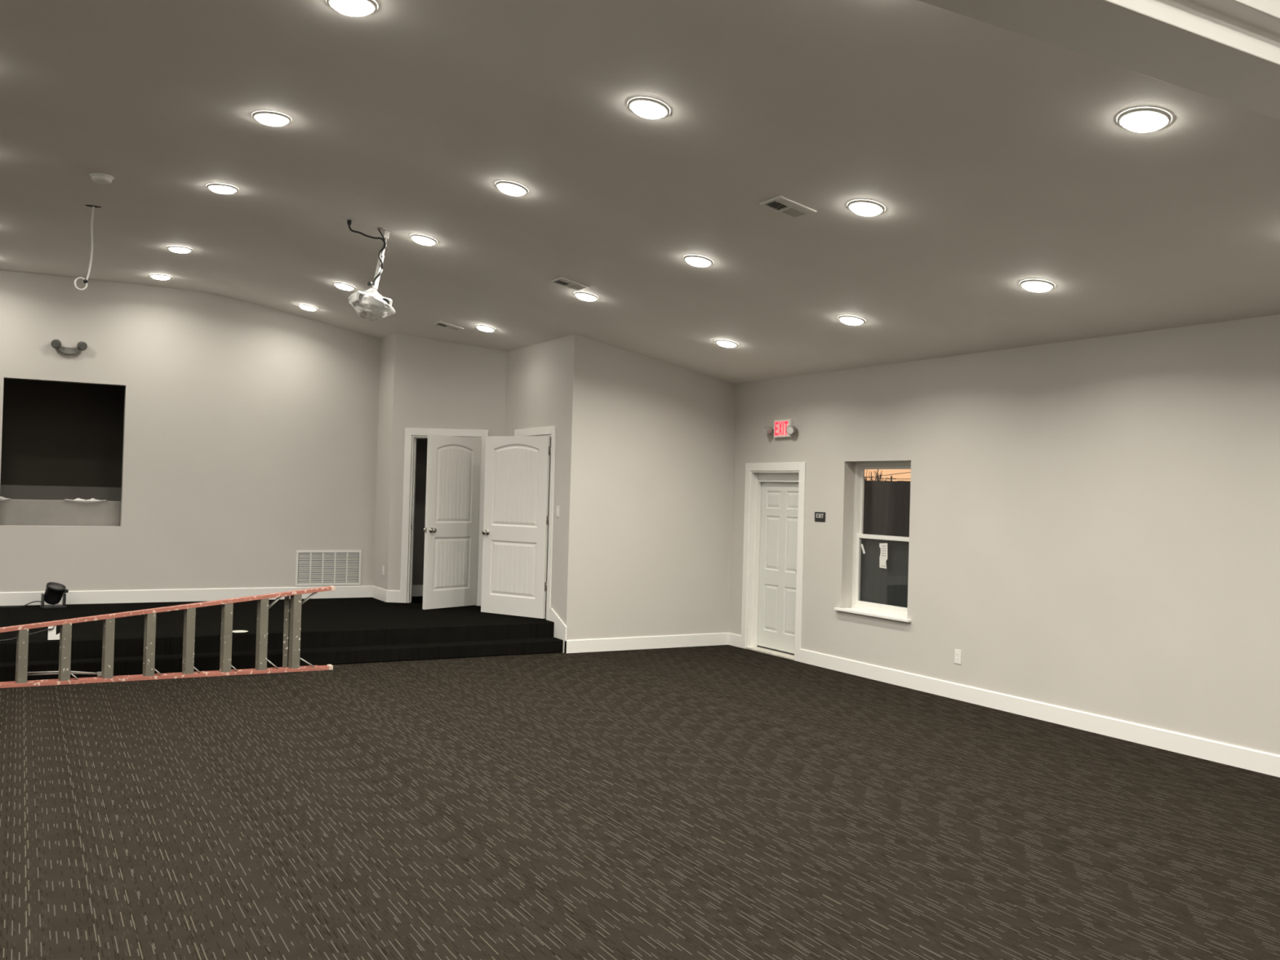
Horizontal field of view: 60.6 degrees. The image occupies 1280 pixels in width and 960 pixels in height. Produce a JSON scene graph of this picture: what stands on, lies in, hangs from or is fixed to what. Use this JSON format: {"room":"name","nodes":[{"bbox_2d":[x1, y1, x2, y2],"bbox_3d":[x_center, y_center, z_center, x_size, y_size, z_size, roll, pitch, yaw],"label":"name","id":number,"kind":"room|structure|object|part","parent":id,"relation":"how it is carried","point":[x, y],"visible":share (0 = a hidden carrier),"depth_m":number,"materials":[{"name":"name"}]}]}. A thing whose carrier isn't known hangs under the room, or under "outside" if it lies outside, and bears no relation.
{"room":"house of worship","nodes":[
{"label":"house of worship","id":0,"kind":"room"},
{"bbox_2d":[0,270,551,592],"bbox_3d":[-7.290,-0.529,12.341,15.884,4.500,0.160,2,-1,-29],"label":"wall","id":1,"kind":"structure","parent":0,"point":[251,430],"depth_m":13.40,"materials":[{"name":"paint"}]},
{"bbox_2d":[0,377,124,487],"bbox_3d":[-7.152,-0.053,13.519,2.590,2.780,1.750,2,-1,-29],"label":"wall niche","id":2,"kind":"object","parent":1,"relation":"in","point":[55,433],"visible":0.25,"depth_m":14.25,"materials":[{"name":"grey paint"}]},
{"bbox_2d":[50,339,87,355],"bbox_3d":[-6.572,-1.526,12.612,0.372,0.162,0.106,2,-1,-29],"label":"emergency light","id":3,"kind":"object","parent":1,"relation":"attached to","point":[55,344],"visible":1,"depth_m":12.61,"materials":[{"name":"grey plastic"}]},
{"bbox_2d":[0,585,372,605],"bbox_3d":[-8.778,1.286,11.431,12.105,0.152,0.016,2,-1,-29],"label":"baseboard","id":4,"kind":"structure","parent":1,"relation":"attached to","point":[93,597],"depth_m":13.17,"materials":[{"name":"white wood"}]},
{"bbox_2d":[295,550,361,586],"bbox_3d":[-4.013,1.137,14.125,0.830,0.450,0.013,2,-1,-29],"label":"air vent","id":5,"kind":"object","parent":1,"relation":"in","point":[313,568],"visible":1,"depth_m":14.12,"materials":[{"name":"white plastic"}]},
{"bbox_3d":[-4.282,1.132,13.973,0.143,0.383,0.013,2,-1,-29],"label":"louver panel","id":6,"kind":"part","parent":5,"relation":"part of","materials":[{"name":"white plastic"}]},
{"bbox_3d":[-4.147,1.136,14.049,0.143,0.383,0.013,2,-1,-29],"label":"louver panel","id":7,"kind":"part","parent":5,"relation":"part of","materials":[{"name":"white plastic"}]},
{"bbox_3d":[-4.013,1.141,14.125,0.143,0.383,0.013,2,-1,-29],"label":"louver panel","id":8,"kind":"part","parent":5,"relation":"part of","materials":[{"name":"white plastic"}]},
{"bbox_3d":[-3.878,1.145,14.201,0.143,0.383,0.013,2,-1,-29],"label":"louver panel","id":9,"kind":"part","parent":5,"relation":"part of","materials":[{"name":"white plastic"}]},
{"bbox_3d":[-3.743,1.150,14.277,0.143,0.383,0.013,2,-1,-29],"label":"louver panel","id":10,"kind":"part","parent":5,"relation":"part of","materials":[{"name":"white plastic"}]},
{"bbox_2d":[412,584,546,596],"bbox_3d":[-2.001,1.516,15.239,3.209,0.152,0.016,2,-1,-29],"label":"baseboard","id":11,"kind":"structure","parent":1,"relation":"attached to","point":[417,589],"depth_m":14.68,"materials":[{"name":"white wood"}]},
{"bbox_2d":[373,333,395,590],"bbox_3d":[-3.251,-0.397,14.181,0.120,4.500,0.653,2,-1,-29],"label":"wall","id":12,"kind":"structure","parent":0,"point":[387,344],"depth_m":14.14,"materials":[{"name":"paint"}]},
{"bbox_2d":[371,585,386,602],"bbox_3d":[-3.362,1.466,14.127,0.016,0.152,0.653,2,-1,-29],"label":"baseboard","id":13,"kind":"structure","parent":12,"relation":"attached to","point":[380,593],"depth_m":14.10,"materials":[{"name":"white wood"}]},
{"bbox_2d":[382,565,384,575],"bbox_3d":[-3.288,1.161,14.022,0.008,0.124,0.076,2,-1,-29],"label":"wall outlet","id":14,"kind":"object","parent":12,"relation":"attached to","point":[383,566],"visible":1,"depth_m":14.01,"materials":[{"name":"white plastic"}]},
{"bbox_2d":[387,333,506,604],"bbox_3d":[-2.417,-0.378,13.851,1.447,4.500,0.120,2,-1,6],"label":"wall","id":15,"kind":"structure","parent":0,"point":[437,384],"depth_m":13.82,"materials":[{"name":"paint"}]},
{"bbox_2d":[386,590,399,602],"bbox_3d":[-3.110,1.470,13.830,0.172,0.152,0.016,2,-1,6],"label":"baseboard","id":16,"kind":"structure","parent":15,"relation":"attached to","point":[393,596],"depth_m":13.82,"materials":[{"name":"white wood"}]},
{"bbox_2d":[400,427,488,609],"bbox_3d":[-2.389,0.461,13.641,0.891,2.204,1.034,2,-1,-29],"label":"door","id":17,"kind":"structure","parent":15,"relation":"in","point":[455,477],"depth_m":13.47,"materials":[{"name":"white painted wood"},{"name":"satin nickel"}]},
{"bbox_3d":[-2.464,0.601,13.058,0.079,0.066,0.066,1,-1,38],"label":"knob","id":18,"kind":"part","parent":17,"relation":"part of","materials":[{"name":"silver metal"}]},
{"bbox_2d":[504,334,584,639],"bbox_3d":[-1.176,-0.353,12.904,0.120,4.500,1.932,2,-1,-29],"label":"wall","id":19,"kind":"structure","parent":0,"point":[544,380],"depth_m":12.26,"materials":[{"name":"paint"}]},
{"bbox_2d":[480,426,555,620],"bbox_3d":[-1.440,0.482,12.790,0.642,2.198,1.159,2,-1,-29],"label":"door","id":20,"kind":"structure","parent":19,"relation":"in","point":[516,519],"depth_m":12.67,"materials":[{"name":"white painted wood"},{"name":"satin nickel"}]},
{"bbox_3d":[-1.821,0.617,12.886,0.066,0.066,0.079,1,-1,33],"label":"knob","id":21,"kind":"part","parent":20,"relation":"part of","materials":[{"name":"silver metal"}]},
{"bbox_3d":[-1.273,0.487,12.884,0.018,2.199,1.162,2,-1,-29],"label":"casing","id":22,"kind":"part","parent":20,"relation":"part of","materials":[{"name":"white wood"}]},
{"bbox_2d":[555,506,559,516],"bbox_3d":[-0.921,0.352,12.280,0.008,0.124,0.076,2,-1,-29],"label":"light switch","id":23,"kind":"object","parent":19,"relation":"attached to","point":[557,507],"visible":1,"depth_m":12.27,"materials":[{"name":"white plastic"}]},
{"bbox_2d":[549,608,567,653],"bbox_3d":[-0.911,1.671,12.176,0.016,0.452,0.418,2,-1,-29],"label":"trim","id":24,"kind":"structure","parent":19,"relation":"attached to","point":[560,628],"depth_m":12.14,"materials":[{"name":"white wood"}]},
{"bbox_2d":[0,0,1279,383],"bbox_3d":[-2.832,-2.106,4.749,16.080,1.664,17.873,2,-1,-29],"label":"ceiling","id":25,"kind":"structure","parent":0,"point":[996,159],"depth_m":6.85,"materials":[{"name":"paint"}]},
{"bbox_2d":[74,204,100,290],"bbox_3d":[-4.680,-1.962,9.280,0.187,0.728,0.067,2,-1,-29],"label":"hanging cable","id":26,"kind":"object","parent":25,"relation":"hanging from","point":[85,281],"visible":1,"depth_m":9.29,"materials":[{"name":"white plastic"}]},
{"bbox_2d":[89,173,113,183],"bbox_3d":[-4.107,-2.296,8.361,0.164,0.047,0.164,2,-1,-29],"label":"smoke detector","id":27,"kind":"object","parent":25,"relation":"attached to","point":[100,178],"visible":1,"depth_m":8.31,"materials":[{"name":"white plastic"}]},
{"bbox_2d":[149,274,171,279],"bbox_3d":[-5.434,-2.294,12.413,0.236,0.036,0.236,2,-1,-29],"label":"recessed light","id":28,"kind":"object","parent":25,"relation":"in","point":[161,277],"visible":1,"depth_m":12.36,"materials":[{"name":"white"}]},
{"bbox_2d":[167,245,192,253],"bbox_3d":[-4.583,-2.286,10.907,0.236,0.036,0.236,2,-1,-29],"label":"recessed light","id":29,"kind":"object","parent":25,"relation":"in","point":[177,249],"visible":1,"depth_m":10.85,"materials":[{"name":"white"}]},
{"bbox_2d":[206,183,238,194],"bbox_3d":[-3.274,-2.275,8.591,0.236,0.036,0.236,2,-1,-29],"label":"recessed light","id":30,"kind":"object","parent":25,"relation":"in","point":[217,188],"visible":1,"depth_m":8.53,"materials":[{"name":"white"}]},
{"bbox_2d":[252,111,291,126],"bbox_3d":[-2.320,-2.266,6.902,0.236,0.036,0.236,2,-1,-29],"label":"recessed light","id":31,"kind":"object","parent":25,"relation":"in","point":[267,117],"visible":1,"depth_m":6.85,"materials":[{"name":"white"}]},
{"bbox_2d":[297,303,318,311],"bbox_3d":[-4.009,-2.081,13.227,0.232,0.064,0.235,2,-1,-34],"label":"recessed light","id":32,"kind":"object","parent":25,"relation":"in","point":[306,307],"visible":1,"depth_m":13.16,"materials":[{"name":"white"}]},
{"bbox_2d":[333,281,355,290],"bbox_3d":[-3.169,-2.074,11.741,0.232,0.064,0.235,2,-1,-34],"label":"recessed light","id":33,"kind":"object","parent":25,"relation":"in","point":[343,286],"visible":1,"depth_m":11.68,"materials":[{"name":"white"}]},
{"bbox_2d":[340,215,355,222],"bbox_3d":[-2.458,-2.200,9.225,0.118,0.025,0.072,2,-1,-29],"label":"outlet","id":34,"kind":"object","parent":25,"relation":"attached to","point":[342,216],"visible":1,"depth_m":9.21,"materials":[{"name":"white plastic"}]},
{"bbox_2d":[326,0,377,16],"bbox_3d":[-1.375,-2.258,5.231,0.236,0.036,0.236,2,-1,-29],"label":"recessed light","id":35,"kind":"object","parent":25,"relation":"in","point":[348,7],"visible":1,"depth_m":5.21,"materials":[{"name":"white"}]},
{"bbox_2d":[349,227,395,312],"bbox_3d":[-2.271,-1.798,9.321,0.332,0.698,0.260,2,-1,-29],"label":"projector","id":36,"kind":"object","parent":25,"relation":"hanging from","point":[376,305],"visible":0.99,"depth_m":9.29,"materials":[{"name":"white plastic"}]},
{"bbox_2d":[346,219,386,286],"bbox_3d":[-2.313,-1.910,9.274,0.334,0.548,0.081,2,-1,-27],"label":"cable","id":37,"kind":"object","parent":36,"relation":"attached to","point":[348,221],"visible":1,"depth_m":9.31,"materials":[{"name":"black plastic"}]},
{"bbox_3d":[-2.208,-2.050,9.345,0.069,0.200,0.019,2,-1,1],"label":"second cord","id":38,"kind":"part","parent":37,"relation":"part of","materials":[{"name":"black plastic"}]},
{"bbox_2d":[348,287,395,320],"bbox_3d":[-2.289,-1.502,9.325,0.362,0.279,0.338,1,-1,10],"label":"plastic bag","id":39,"kind":"object","parent":36,"relation":"attached to","point":[365,303],"visible":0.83,"depth_m":9.26,"materials":[{"name":"white"}]},
{"bbox_2d":[409,234,437,245],"bbox_3d":[-1.860,-2.062,9.426,0.232,0.064,0.235,2,-1,-34],"label":"recessed light","id":40,"kind":"object","parent":25,"relation":"in","point":[419,238],"visible":1,"depth_m":9.37,"materials":[{"name":"white"}]},
{"bbox_2d":[433,320,463,330],"bbox_3d":[-2.239,-1.800,12.819,0.296,0.062,0.225,2,-1,-29],"label":"ceiling vent","id":41,"kind":"object","parent":25,"relation":"in","point":[448,326],"visible":1,"depth_m":12.80,"materials":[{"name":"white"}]},
{"bbox_2d":[475,324,495,332],"bbox_3d":[-1.770,-1.735,12.545,0.232,0.064,0.235,2,-1,-34],"label":"recessed light","id":42,"kind":"object","parent":25,"relation":"in","point":[482,327],"visible":1,"depth_m":12.48,"materials":[{"name":"white"}]},
{"bbox_2d":[495,181,528,195],"bbox_3d":[-0.906,-2.053,7.737,0.232,0.064,0.235,2,-1,-34],"label":"recessed light","id":43,"kind":"object","parent":25,"relation":"in","point":[508,188],"visible":1,"depth_m":7.68,"materials":[{"name":"white"}]},
{"bbox_2d":[550,276,590,291],"bbox_3d":[-0.636,-1.785,9.992,0.296,0.062,0.225,2,-1,-29],"label":"ceiling vent","id":44,"kind":"object","parent":25,"relation":"in","point":[561,281],"visible":1,"depth_m":9.98,"materials":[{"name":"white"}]},
{"bbox_2d":[573,291,598,301],"bbox_3d":[-0.508,-1.724,10.312,0.232,0.064,0.235,2,-1,-34],"label":"recessed light","id":45,"kind":"object","parent":25,"relation":"in","point":[586,296],"visible":1,"depth_m":10.25,"materials":[{"name":"white"}]},
{"bbox_2d":[627,97,670,119],"bbox_3d":[0.049,-2.045,6.048,0.232,0.064,0.235,2,-1,-34],"label":"recessed light","id":46,"kind":"object","parent":25,"relation":"in","point":[646,108],"visible":1,"depth_m":6.00,"materials":[{"name":"white"}]},
{"bbox_2d":[684,254,713,266],"bbox_3d":[0.459,-1.715,8.601,0.232,0.064,0.235,2,-1,-34],"label":"recessed light","id":47,"kind":"object","parent":25,"relation":"in","point":[693,260],"visible":1,"depth_m":8.54,"materials":[{"name":"white"}]},
{"bbox_2d":[715,339,737,347],"bbox_3d":[0.881,-1.385,11.139,0.232,0.064,0.235,2,-1,-34],"label":"recessed light","id":48,"kind":"object","parent":25,"relation":"in","point":[724,343],"visible":1,"depth_m":11.08,"materials":[{"name":"white"}]},
{"bbox_2d":[759,195,816,218],"bbox_3d":[0.964,-1.774,7.135,0.296,0.062,0.225,2,-1,-29],"label":"ceiling vent","id":49,"kind":"object","parent":25,"relation":"in","point":[780,204],"visible":1,"depth_m":7.13,"materials":[{"name":"white metal"}]},
{"bbox_2d":[838,315,865,324],"bbox_3d":[1.829,-1.376,9.462,0.232,0.064,0.235,2,-1,-34],"label":"recessed light","id":50,"kind":"object","parent":25,"relation":"in","point":[847,319],"visible":1,"depth_m":9.40,"materials":[{"name":"white"}]},
{"bbox_2d":[847,200,884,216],"bbox_3d":[1.423,-1.706,6.895,0.232,0.064,0.235,2,-1,-34],"label":"recessed light","id":51,"kind":"object","parent":25,"relation":"in","point":[862,207],"visible":1,"depth_m":6.84,"materials":[{"name":"white"}]},
{"bbox_2d":[1019,279,1054,292],"bbox_3d":[2.805,-1.368,7.735,0.232,0.064,0.235,2,-1,-34],"label":"recessed light","id":52,"kind":"object","parent":25,"relation":"in","point":[1032,285],"visible":1,"depth_m":7.68,"materials":[{"name":"white"}]},
{"bbox_2d":[916,0,1279,119],"bbox_3d":[-1.208,-1.934,1.616,15.434,1.184,0.340,2,-1,-29],"label":"beam","id":53,"kind":"structure","parent":25,"relation":"attached to","point":[1227,51],"depth_m":3.13,"materials":[{"name":"white paint"}]},
{"bbox_2d":[1117,107,1171,132],"bbox_3d":[2.388,-1.698,5.189,0.232,0.064,0.235,2,-1,-34],"label":"recessed light","id":54,"kind":"object","parent":25,"relation":"in","point":[1138,119],"visible":1,"depth_m":5.14,"materials":[{"name":"white"}]},
{"bbox_2d":[0,644,1279,959],"bbox_3d":[-3.159,1.804,4.641,15.635,0.100,17.973,2,-1,-29],"label":"floor","id":55,"kind":"structure","parent":0,"point":[718,802],"depth_m":5.90,"materials":[{"name":"carpet"}]},
{"bbox_2d":[0,586,335,688],"bbox_3d":[-4.642,1.366,9.646,3.832,0.799,0.190,2,-1,-29],"label":"stepladder","id":56,"kind":"object","parent":55,"relation":"on","point":[106,673],"visible":1,"depth_m":9.88,"materials":[{"name":"metal"}]},
{"bbox_3d":[-4.672,1.751,9.685,3.600,0.028,0.045,2,-1,-29],"label":"rail","id":57,"kind":"part","parent":56,"relation":"part of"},
{"bbox_3d":[-4.586,1.750,9.634,3.700,0.034,0.082,2,-1,-29],"label":"rail","id":58,"kind":"part","parent":56,"relation":"part of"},
{"bbox_3d":[-4.570,1.187,9.640,3.700,0.437,0.082,2,-1,-29],"label":"rail","id":59,"kind":"part","parent":56,"relation":"part of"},
{"bbox_2d":[0,593,554,662],"bbox_3d":[-6.567,1.571,10.886,15.434,0.307,3.143,2,-1,-29],"label":"stage platform","id":60,"kind":"structure","parent":55,"relation":"on","point":[342,621],"depth_m":11.56,"materials":[{"name":"carpet"}]},
{"bbox_2d":[0,625,59,640],"bbox_3d":[-5.598,1.347,9.751,0.891,0.172,0.086,2,-1,-29],"label":"junction box","id":61,"kind":"object","parent":60,"relation":"on","point":[52,635],"visible":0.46,"depth_m":9.88,"materials":[{"name":"white plastic"}]},
{"bbox_2d":[0,582,68,608],"bbox_3d":[-6.746,1.285,12.191,0.682,0.283,0.229,2,-1,-28],"label":"stage light","id":62,"kind":"object","parent":60,"relation":"on","point":[54,592],"visible":1,"depth_m":12.23,"materials":[{"name":"black plastic"}]},
{"bbox_3d":[-6.888,1.385,12.204,0.456,0.076,0.045,2,-1,-17],"label":"cord","id":63,"kind":"part","parent":62,"relation":"part of","materials":[{"name":"black plastic"}]},
{"bbox_2d":[232,630,248,632],"bbox_3d":[-3.913,1.483,10.702,0.162,0.010,0.162,2,-1,-29],"label":"plate","id":64,"kind":"object","parent":60,"relation":"on","point":[233,631],"visible":0.88,"depth_m":10.74,"materials":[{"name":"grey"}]},
{"bbox_2d":[0,637,563,681],"bbox_3d":[-6.672,1.631,8.881,13.281,0.139,0.245,2,-1,-29],"label":"step","id":65,"kind":"structure","parent":55,"relation":"on","point":[164,664],"depth_m":10.78,"materials":[{"name":"carpet"}]},
{"bbox_2d":[575,337,735,639],"bbox_3d":[0.205,-0.318,12.644,2.030,4.500,0.120,2,-1,-29],"label":"wall","id":66,"kind":"structure","parent":0,"point":[657,436],"depth_m":12.54,"materials":[{"name":"paint"}]},
{"bbox_2d":[564,632,728,653],"bbox_3d":[0.119,1.858,12.528,2.166,0.143,0.016,2,-1,-29],"label":"baseboard","id":67,"kind":"structure","parent":66,"relation":"attached to","point":[577,646],"depth_m":12.49,"materials":[{"name":"white wood"}]},
{"bbox_2d":[728,314,1279,755],"bbox_3d":[3.840,-0.261,8.528,0.250,4.500,17.473,2,-1,-29],"label":"wall","id":68,"kind":"structure","parent":0,"point":[1095,522],"depth_m":8.85,"materials":[{"name":"paint"}]},
{"bbox_2d":[728,632,741,647],"bbox_3d":[1.119,1.890,12.942,0.016,0.143,0.280,2,-1,-29],"label":"baseboard","id":69,"kind":"structure","parent":68,"relation":"attached to","point":[734,639],"depth_m":12.93,"materials":[{"name":"white wood"}]},
{"bbox_2d":[740,462,805,662],"bbox_3d":[1.598,0.888,12.407,0.268,2.162,1.117,2,-1,-29],"label":"door","id":70,"kind":"structure","parent":68,"relation":"in","point":[772,583],"depth_m":12.53,"materials":[{"name":"white wood"}]},
{"bbox_3d":[1.644,-0.028,12.429,0.120,0.107,0.889,2,-1,-29],"label":"head panel","id":71,"kind":"part","parent":70,"relation":"part of","materials":[{"name":"white wood"}]},
{"bbox_2d":[764,418,795,437],"bbox_3d":[1.565,-0.575,12.190,0.124,0.200,0.540,2,-1,-29],"label":"exit sign","id":72,"kind":"object","parent":68,"relation":"attached to","point":[782,428],"visible":1,"depth_m":12.18,"materials":[{"name":"white plastic"}]},
{"bbox_3d":[1.575,-0.575,12.196,0.003,0.168,0.256,2,-1,-29],"label":"panel","id":73,"kind":"part","parent":72,"relation":"part of","materials":[{"name":"pink"}]},
{"bbox_2d":[814,511,825,522],"bbox_3d":[1.912,0.392,11.639,0.007,0.104,0.176,2,-1,-29],"label":"plaque","id":74,"kind":"object","parent":68,"relation":"attached to","point":[819,516],"visible":1,"depth_m":11.64,"materials":[{"name":"black plastic"}]},
{"bbox_2d":[833,461,911,622],"bbox_3d":[2.407,0.583,10.936,0.265,1.540,1.085,2,-1,-29],"label":"window","id":75,"kind":"structure","parent":68,"relation":"in","point":[858,606],"depth_m":11.28,"materials":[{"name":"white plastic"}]},
{"bbox_3d":[2.354,1.338,10.909,0.190,0.026,1.085,2,-1,-29],"label":"sill","id":76,"kind":"part","parent":75,"relation":"part of","materials":[{"name":"white wood"}]},
{"bbox_3d":[2.463,0.925,10.966,0.028,0.735,0.890,2,-1,-29],"label":"sash","id":77,"kind":"part","parent":75,"relation":"part of","materials":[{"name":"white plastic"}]},
{"bbox_2d":[879,542,887,568],"bbox_3d":[2.444,0.759,11.003,0.001,0.256,0.123,2,-1,-29],"label":"paper label","id":78,"kind":"object","parent":75,"relation":"attached to","point":[883,555],"visible":1,"depth_m":11.00,"materials":[{"name":"white paper"}]},
{"bbox_3d":[2.511,0.231,10.989,0.027,0.751,0.890,2,-1,-29],"label":"sash","id":79,"kind":"part","parent":75,"relation":"part of","materials":[{"name":"white plastic"}]},
{"bbox_2d":[954,649,961,664],"bbox_3d":[2.866,1.595,9.877,0.008,0.124,0.076,2,-1,-29],"label":"wall outlet","id":80,"kind":"object","parent":68,"relation":"attached to","point":[957,657],"visible":1,"depth_m":9.87,"materials":[{"name":"white plastic"}]},
{"bbox_2d":[800,648,1279,777],"bbox_3d":[4.849,1.923,6.342,0.016,0.143,12.655,2,-1,-29],"label":"baseboard","id":81,"kind":"structure","parent":68,"relation":"attached to","point":[1257,761],"depth_m":8.82,"materials":[{"name":"white wood"}]},
{"bbox_3d":[-7.179,1.362,13.482,2.490,0.050,1.700,2,-1,-29],"label":"niche","id":82,"kind":"object","parent":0,"visible":0},
{"bbox_2d":[0,484,121,525],"bbox_3d":[-7.063,0.708,13.316,2.400,1.260,1.236,2,-1,-29],"label":"tub","id":83,"kind":"object","parent":82,"relation":"on","point":[20,504],"visible":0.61,"depth_m":12.95,"materials":[{"name":"grey"}]},
{"bbox_3d":[-6.789,0.788,12.826,2.400,1.105,0.060,2,-1,-29],"label":"panel","id":84,"kind":"part","parent":83,"relation":"part of","materials":[{"name":"white"}]},
{"bbox_3d":[-7.353,0.705,13.828,2.400,1.260,0.060,2,-1,-29],"label":"panel","id":85,"kind":"part","parent":83,"relation":"part of","materials":[{"name":"grey"}]},
{"label":"outside","id":86,"kind":"structure","parent":0,"visible":0},
{"bbox_3d":[21.448,3.176,40.853,62.296,0.100,90.000,2,-1,-29],"label":"ground","id":87,"kind":"structure","parent":86,"visible":0},
{"bbox_2d":[864,469,879,480],"bbox_3d":[9.073,1.156,44.550,1.422,3.333,1.313,1,-1,38],"label":"bare tree","id":88,"kind":"object","parent":87,"relation":"on","point":[867,469],"visible":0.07,"depth_m":44.43,"materials":[{"name":"black plant"}]},
{"bbox_2d":[871,469,886,480],"bbox_3d":[10.990,1.156,50.209,1.744,3.561,1.698,2,-1,-29],"label":"tree","id":89,"kind":"object","parent":87,"relation":"on","point":[879,476],"visible":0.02,"depth_m":50.22,"materials":[{"name":"black plant"}]},
{"bbox_2d":[860,480,910,608],"bbox_3d":[3.158,1.182,16.767,0.060,2.354,18.076,2,-1,-29],"label":"window glass","id":90,"kind":"object","parent":87,"relation":"on","point":[886,504],"visible":0.03,"depth_m":15.95,"materials":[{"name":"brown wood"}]},
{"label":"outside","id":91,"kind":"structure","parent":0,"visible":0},
{"bbox_2d":[866,471,911,477],"bbox_3d":[10.267,-0.290,42.845,0.022,0.772,8.502,2,-1,-29],"label":"power line","id":92,"kind":"object","parent":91,"point":[908,472],"visible":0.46,"depth_m":43.50,"materials":[{"name":"black metal"}]},
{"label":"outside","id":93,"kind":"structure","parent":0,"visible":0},
{"bbox_2d":[865,476,911,479],"bbox_3d":[10.437,-0.124,42.942,0.022,0.193,8.501,2,-1,-29],"label":"power line","id":94,"kind":"object","parent":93,"point":[865,477],"visible":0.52,"depth_m":43.34,"materials":[{"name":"black metal"}]}
]}

